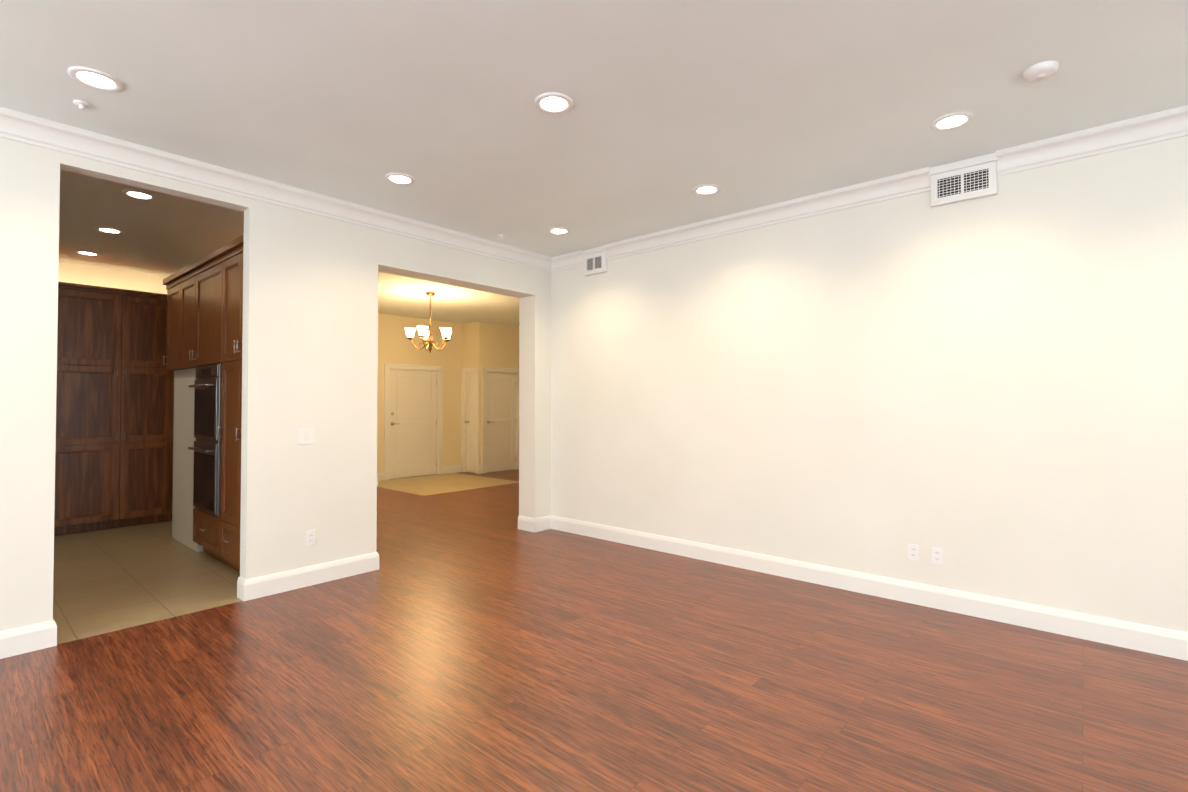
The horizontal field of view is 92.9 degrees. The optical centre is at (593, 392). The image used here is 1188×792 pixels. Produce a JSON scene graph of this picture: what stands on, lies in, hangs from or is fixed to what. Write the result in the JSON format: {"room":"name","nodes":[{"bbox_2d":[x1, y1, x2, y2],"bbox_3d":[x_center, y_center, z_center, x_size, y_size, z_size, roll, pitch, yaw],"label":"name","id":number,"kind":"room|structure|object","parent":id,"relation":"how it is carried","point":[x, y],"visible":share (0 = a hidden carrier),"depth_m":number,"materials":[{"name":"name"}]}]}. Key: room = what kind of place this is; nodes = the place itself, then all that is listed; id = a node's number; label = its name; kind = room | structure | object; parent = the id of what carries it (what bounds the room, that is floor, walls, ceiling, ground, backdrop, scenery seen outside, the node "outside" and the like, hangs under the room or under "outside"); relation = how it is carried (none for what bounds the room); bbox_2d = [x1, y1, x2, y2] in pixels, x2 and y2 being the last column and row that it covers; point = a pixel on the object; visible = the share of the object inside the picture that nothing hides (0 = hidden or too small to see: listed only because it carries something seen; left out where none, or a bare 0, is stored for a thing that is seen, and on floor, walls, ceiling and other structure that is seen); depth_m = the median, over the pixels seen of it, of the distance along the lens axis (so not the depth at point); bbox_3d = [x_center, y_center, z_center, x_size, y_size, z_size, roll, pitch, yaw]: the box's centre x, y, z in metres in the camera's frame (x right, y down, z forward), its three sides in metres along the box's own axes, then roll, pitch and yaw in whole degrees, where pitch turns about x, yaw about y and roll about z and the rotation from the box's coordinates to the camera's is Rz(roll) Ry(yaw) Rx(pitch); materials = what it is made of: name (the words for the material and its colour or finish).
{"room":"empty living room","nodes":[
{"label":"empty living room","id":0,"kind":"room"},
{"bbox_2d":[58,261,167,293],"bbox_3d":[-6.241,0.002,5.916,0.150,2.920,3.570,-1,-1,41],"label":"wall","id":1,"kind":"structure","parent":0,"point":[75,273],"depth_m":6.54,"materials":[{"name":"paint"}]},
{"bbox_2d":[53,521,241,644],"bbox_3d":[-4.681,1.468,4.530,4.290,0.060,3.920,-1,-1,41],"label":"floor","id":2,"kind":"structure","parent":0,"point":[110,580],"depth_m":4.32,"materials":[{"name":"beige tile"}]},
{"bbox_2d":[54,282,125,535],"bbox_3d":[-5.590,0.184,6.053,0.633,2.560,0.695,-1,-1,41],"label":"tall cabinet","id":3,"kind":"object","parent":2,"relation":"on","point":[114,424],"depth_m":5.92,"materials":[{"name":"brown wood"}]},
{"bbox_2d":[122,290,173,526],"bbox_3d":[-5.210,0.192,6.491,0.633,2.560,0.465,-1,-1,41],"label":"tall cabinet","id":4,"kind":"object","parent":2,"relation":"on","point":[147,386],"depth_m":6.29,"materials":[{"name":"brown wood"}]},
{"bbox_2d":[188,354,218,559],"bbox_3d":[-3.127,0.569,5.107,0.760,1.757,0.687,-1,-1,41],"label":"tall cabinet","id":5,"kind":"object","parent":2,"relation":"on","point":[206,386],"depth_m":4.82,"materials":[{"name":"brown wood"}]},
{"bbox_2d":[188,363,221,517],"bbox_3d":[-3.333,0.394,4.862,0.645,1.270,0.151,-1,-1,41],"label":"oven","id":6,"kind":"object","parent":5,"relation":"in","point":[207,386],"depth_m":4.78,"materials":[{"name":"silver metal"}]},
{"bbox_2d":[219,362,241,571],"bbox_3d":[-2.663,0.563,4.717,0.542,1.757,0.667,-1,-1,41],"label":"tall cabinet","id":7,"kind":"object","parent":2,"relation":"on","point":[230,374],"depth_m":4.50,"materials":[{"name":"brown wood"}]},
{"bbox_2d":[239,382,241,571],"bbox_3d":[-2.381,0.559,4.473,0.472,1.757,0.667,-1,-1,41],"label":"tall cabinet","id":8,"kind":"object","parent":2,"relation":"on","point":[240,383],"depth_m":4.31,"materials":[{"name":"brown wood"}]},
{"bbox_2d":[172,368,202,551],"bbox_3d":[-3.727,0.615,5.670,0.875,1.685,0.630,-1,-1,41],"label":"wall","id":9,"kind":"structure","parent":0,"point":[184,438],"depth_m":5.47,"materials":[{"name":"paint"}]},
{"bbox_2d":[163,278,178,370],"bbox_3d":[-3.953,-0.667,5.850,0.568,0.875,0.680,-1,-1,41],"label":"upper cabinet","id":10,"kind":"object","parent":9,"relation":"attached to","point":[172,358],"depth_m":5.66,"materials":[{"name":"brown wood"}]},
{"bbox_2d":[179,266,194,369],"bbox_3d":[-3.600,-0.672,5.544,0.634,0.875,0.680,-1,-1,41],"label":"upper cabinet","id":11,"kind":"object","parent":9,"relation":"attached to","point":[186,281],"depth_m":5.33,"materials":[{"name":"brown wood"}]},
{"bbox_2d":[195,254,222,365],"bbox_3d":[-3.125,-0.679,5.131,0.894,0.875,0.680,-1,-1,41],"label":"upper cabinet","id":12,"kind":"object","parent":9,"relation":"attached to","point":[204,315],"depth_m":4.88,"materials":[{"name":"brown wood"}]},
{"bbox_2d":[0,137,550,630],"bbox_3d":[-1.785,-0.017,4.810,0.250,2.920,11.800,-1,-1,41],"label":"wall","id":13,"kind":"structure","parent":0,"point":[310,327],"depth_m":4.08,"materials":[{"name":"paint"}]},
{"bbox_2d":[0,618,56,658],"bbox_3d":[-4.283,1.318,1.706,0.017,0.142,3.872,-1,-1,41],"label":"baseboard","id":14,"kind":"structure","parent":13,"relation":"attached to","point":[25,639],"depth_m":3.08,"materials":[{"name":"white wood"}]},
{"bbox_2d":[223,238,243,361],"bbox_3d":[-2.548,-0.688,4.631,0.902,0.875,0.680,-1,-1,41],"label":"upper cabinet","id":15,"kind":"object","parent":13,"relation":"attached to","point":[233,258],"depth_m":4.48,"materials":[{"name":"brown wood"}]},
{"bbox_2d":[0,107,551,271],"bbox_3d":[-2.982,-1.438,3.204,0.080,0.135,7.770,-1,-1,41],"label":"crown molding","id":16,"kind":"structure","parent":13,"relation":"attached to","point":[14,125],"depth_m":3.81,"materials":[{"name":"white wood"}]},
{"bbox_2d":[298,428,313,444],"bbox_3d":[-2.139,0.322,4.197,0.010,0.115,0.115,-1,-1,41],"label":"light switch","id":17,"kind":"object","parent":13,"relation":"attached to","point":[305,436],"visible":1,"depth_m":4.19,"materials":[{"name":"white plastic"}]},
{"bbox_2d":[240,552,378,600],"bbox_3d":[-2.081,1.362,4.242,0.017,0.142,0.984,-1,-1,41],"label":"baseboard","id":18,"kind":"structure","parent":13,"relation":"attached to","point":[262,586],"depth_m":4.18,"materials":[{"name":"white wood"}]},
{"bbox_2d":[306,529,315,546],"bbox_3d":[-2.113,1.083,4.215,0.008,0.115,0.072,-1,-1,41],"label":"electrical outlet","id":19,"kind":"object","parent":13,"relation":"attached to","point":[310,537],"visible":1,"depth_m":4.21,"materials":[{"name":"white plastic"}]},
{"bbox_2d":[518,516,547,528],"bbox_3d":[0.577,1.422,7.710,0.017,0.142,4.287,-1,-1,41],"label":"baseboard","id":20,"kind":"structure","parent":13,"relation":"attached to","point":[523,522],"depth_m":6.00,"materials":[{"name":"white wood"}]},
{"bbox_2d":[377,313,518,472],"bbox_3d":[-1.752,0.050,8.700,4.800,2.920,6.180,-1,-1,41],"label":"wall","id":21,"kind":"structure","parent":0,"point":[479,344],"depth_m":10.87,"materials":[{"name":"paint"}]},
{"bbox_2d":[377,473,383,480],"bbox_3d":[-3.797,1.457,9.740,0.017,0.142,0.385,-1,-1,41],"label":"baseboard","id":22,"kind":"structure","parent":21,"relation":"attached to","point":[381,475],"depth_m":9.83,"materials":[{"name":"white wood"}]},
{"bbox_2d":[389,370,436,478],"bbox_3d":[-3.333,0.561,10.382,0.044,1.946,0.976,-1,-1,41],"label":"front door","id":23,"kind":"structure","parent":21,"relation":"in","point":[412,433],"depth_m":10.35,"materials":[{"name":"white wood"}]},
{"bbox_2d":[384,363,442,479],"bbox_3d":[-3.342,0.513,10.390,0.172,2.053,1.186,-1,-1,41],"label":"door frame","id":24,"kind":"structure","parent":21,"relation":"attached to","point":[388,367],"depth_m":10.42,"materials":[{"name":"white wood"}]},
{"bbox_2d":[442,465,460,473],"bbox_3d":[-2.752,1.478,10.944,0.017,0.142,0.465,-1,-1,41],"label":"baseboard","id":25,"kind":"structure","parent":21,"relation":"attached to","point":[454,468],"depth_m":10.92,"materials":[{"name":"white wood"}]},
{"bbox_2d":[461,367,478,473],"bbox_3d":[-2.360,0.531,11.012,0.536,2.038,0.172,-1,-1,41],"label":"door frame","id":26,"kind":"structure","parent":21,"relation":"attached to","point":[464,371],"depth_m":11.08,"materials":[{"name":"white wood"}]},
{"bbox_2d":[466,372,475,472],"bbox_3d":[-2.368,0.572,11.003,0.356,1.946,0.044,-1,-1,41],"label":"closet door","id":27,"kind":"structure","parent":21,"relation":"in","point":[471,424],"depth_m":11.01,"materials":[{"name":"white wood"}]},
{"bbox_2d":[482,367,518,473],"bbox_3d":[-1.879,0.527,11.252,0.172,2.053,0.986,-1,-1,41],"label":"door frame","id":28,"kind":"structure","parent":21,"relation":"attached to","point":[499,370],"depth_m":10.92,"materials":[{"name":"white wood"}]},
{"bbox_2d":[486,372,515,472],"bbox_3d":[-1.870,0.576,11.243,0.044,1.946,0.776,-1,-1,41],"label":"hall door","id":29,"kind":"structure","parent":21,"relation":"in","point":[501,414],"depth_m":11.23,"materials":[{"name":"white wood"}]},
{"bbox_2d":[377,473,518,495],"bbox_3d":[-2.604,1.523,9.600,2.000,0.004,1.900,-1,-1,41],"label":"floor","id":30,"kind":"structure","parent":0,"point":[426,485],"depth_m":9.48,"materials":[{"name":"beige tile"}]},
{"bbox_2d":[0,469,1187,791],"bbox_3d":[-0.879,1.459,3.998,12.250,0.060,11.800,-1,-1,41],"label":"floor","id":31,"kind":"structure","parent":0,"point":[470,641],"depth_m":2.68,"materials":[{"name":"brown wood"}]},
{"bbox_2d":[0,0,1187,326],"bbox_3d":[-0.879,-1.541,4.050,12.550,0.100,12.100,-1,-1,41],"label":"ceiling","id":32,"kind":"structure","parent":0,"point":[748,104],"depth_m":2.90,"materials":[{"name":"paint"}]},
{"bbox_2d":[73,100,89,109],"bbox_3d":[-2.669,-1.494,2.940,0.068,0.030,0.068,-1,-1,41],"label":"sprinkler","id":33,"kind":"object","parent":32,"relation":"attached to","point":[81,105],"visible":0.92,"depth_m":2.93,"materials":[{"name":"white plastic"}]},
{"bbox_2d":[74,250,99,255],"bbox_3d":[-5.272,-1.454,5.875,0.202,0.010,0.202,-1,-1,41],"label":"recessed light","id":34,"kind":"object","parent":32,"relation":"in","point":[87,253],"visible":0.98,"depth_m":5.86,"materials":[{"name":"white plastic"}]},
{"bbox_2d":[68,66,122,91],"bbox_3d":[-2.398,-1.508,2.719,0.202,0.010,0.202,-1,-1,41],"label":"recessed light","id":35,"kind":"object","parent":32,"relation":"in","point":[95,79],"visible":1,"depth_m":2.71,"materials":[{"name":"white plastic"}]},
{"bbox_2d":[95,226,123,233],"bbox_3d":[-4.373,-1.467,5.095,0.202,0.010,0.202,-1,-1,41],"label":"recessed light","id":36,"kind":"object","parent":32,"relation":"in","point":[110,230],"visible":0.98,"depth_m":5.09,"materials":[{"name":"white plastic"}]},
{"bbox_2d":[122,189,156,199],"bbox_3d":[-3.405,-1.482,4.228,0.202,0.010,0.202,-1,-1,41],"label":"recessed light","id":37,"kind":"object","parent":32,"relation":"in","point":[138,194],"visible":0.94,"depth_m":4.22,"materials":[{"name":"white plastic"}]},
{"bbox_2d":[385,173,414,184],"bbox_3d":[-1.349,-1.488,3.927,0.202,0.010,0.202,-1,-1,41],"label":"recessed light","id":38,"kind":"object","parent":32,"relation":"in","point":[400,178],"visible":0.98,"depth_m":3.92,"materials":[{"name":"white plastic"}]},
{"bbox_2d":[404,292,451,352],"bbox_3d":[-2.300,-0.992,8.008,0.678,0.859,0.655,-1,-1,41],"label":"chandelier","id":39,"kind":"object","parent":32,"relation":"hanging from","point":[425,336],"visible":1,"depth_m":7.91,"materials":[{"name":"gold metal"}]},
{"bbox_2d":[534,92,572,113],"bbox_3d":[-0.208,-1.505,2.937,0.202,0.010,0.202,-1,-1,41],"label":"recessed light","id":40,"kind":"object","parent":32,"relation":"in","point":[554,103],"visible":1,"depth_m":2.93,"materials":[{"name":"white plastic"}]},
{"bbox_2d":[548,227,569,234],"bbox_3d":[-0.317,-1.467,5.116,0.202,0.010,0.202,-1,-1,41],"label":"recessed light","id":41,"kind":"object","parent":32,"relation":"in","point":[558,230],"visible":1,"depth_m":5.11,"materials":[{"name":"white plastic"}]},
{"bbox_2d":[693,184,720,194],"bbox_3d":[0.824,-1.484,4.126,0.202,0.010,0.202,-1,-1,41],"label":"recessed light","id":42,"kind":"object","parent":32,"relation":"in","point":[707,189],"visible":1,"depth_m":4.12,"materials":[{"name":"white plastic"}]},
{"bbox_2d":[930,111,973,130],"bbox_3d":[1.979,-1.501,3.124,0.202,0.010,0.202,-1,-1,41],"label":"recessed light","id":43,"kind":"object","parent":32,"relation":"in","point":[954,120],"visible":1,"depth_m":3.11,"materials":[{"name":"white plastic"}]},
{"bbox_2d":[1023,61,1058,81],"bbox_3d":[2.088,-1.496,2.639,0.132,0.038,0.132,-1,-1,41],"label":"smoke detector","id":44,"kind":"object","parent":32,"relation":"attached to","point":[1040,71],"visible":0.98,"depth_m":2.61,"materials":[{"name":"white plastic"}]},
{"bbox_2d":[551,136,1187,632],"bbox_3d":[2.303,-0.034,3.837,7.200,2.920,0.150,-1,-1,41],"label":"wall","id":45,"kind":"structure","parent":0,"point":[989,394],"depth_m":3.81,"materials":[{"name":"paint"}]},
{"bbox_2d":[552,250,583,271],"bbox_3d":[-0.261,-1.391,5.934,0.430,0.135,0.080,-1,-1,41],"label":"crown molding","id":46,"kind":"structure","parent":45,"relation":"attached to","point":[573,259],"depth_m":5.95,"materials":[{"name":"white"}]},
{"bbox_2d":[582,246,607,275],"bbox_3d":[0.013,-1.334,5.707,0.304,0.254,0.062,-1,-1,41],"label":"air vent","id":47,"kind":"object","parent":45,"relation":"in","point":[595,260],"visible":0.88,"depth_m":5.68,"materials":[{"name":"white metal"}]},
{"bbox_2d":[585,254,602,272],"bbox_3d":[0.001,-1.307,5.693,0.230,0.150,0.008,-1,-1,41],"label":"grille","id":48,"kind":"object","parent":47,"relation":"attached to","point":[593,262],"depth_m":5.69,"materials":[{"name":"white metal"}]},
{"bbox_2d":[603,167,930,259],"bbox_3d":[1.178,-1.412,4.686,2.820,0.135,0.080,-1,-1,41],"label":"crown molding","id":49,"kind":"structure","parent":45,"relation":"attached to","point":[916,181],"depth_m":4.42,"materials":[{"name":"white"}]},
{"bbox_2d":[548,515,1187,660],"bbox_3d":[2.248,1.354,3.751,7.200,0.142,0.017,-1,-1,41],"label":"baseboard","id":50,"kind":"structure","parent":45,"relation":"attached to","point":[1109,631],"depth_m":3.78,"materials":[{"name":"white wood"}]},
{"bbox_2d":[908,544,918,560],"bbox_3d":[2.167,1.081,3.830,0.066,0.108,0.008,-1,-1,41],"label":"electrical outlet","id":51,"kind":"object","parent":45,"relation":"attached to","point":[913,551],"visible":1,"depth_m":3.83,"materials":[{"name":"white plastic"}]},
{"bbox_2d":[931,547,942,564],"bbox_3d":[2.273,1.079,3.738,0.066,0.108,0.008,-1,-1,41],"label":"electrical outlet","id":52,"kind":"object","parent":45,"relation":"attached to","point":[937,555],"visible":1,"depth_m":3.74,"materials":[{"name":"white plastic"}]},
{"bbox_2d":[928,152,998,207],"bbox_3d":[2.384,-1.371,3.649,0.384,0.252,0.062,-1,-1,41],"label":"air vent","id":53,"kind":"object","parent":45,"relation":"in","point":[973,178],"visible":0.88,"depth_m":3.63,"materials":[{"name":"white metal"}]},
{"bbox_2d":[934,165,991,200],"bbox_3d":[2.372,-1.348,3.635,0.310,0.155,0.008,-1,-1,41],"label":"grille","id":54,"kind":"object","parent":53,"relation":"attached to","point":[971,181],"depth_m":3.63,"materials":[{"name":"white metal"}]},
{"bbox_2d":[996,105,1187,175],"bbox_3d":[3.730,-1.450,2.470,3.220,0.135,0.080,-1,-1,41],"label":"crown molding","id":55,"kind":"structure","parent":45,"relation":"attached to","point":[1168,124],"depth_m":3.22,"materials":[{"name":"white wood"}]}
]}

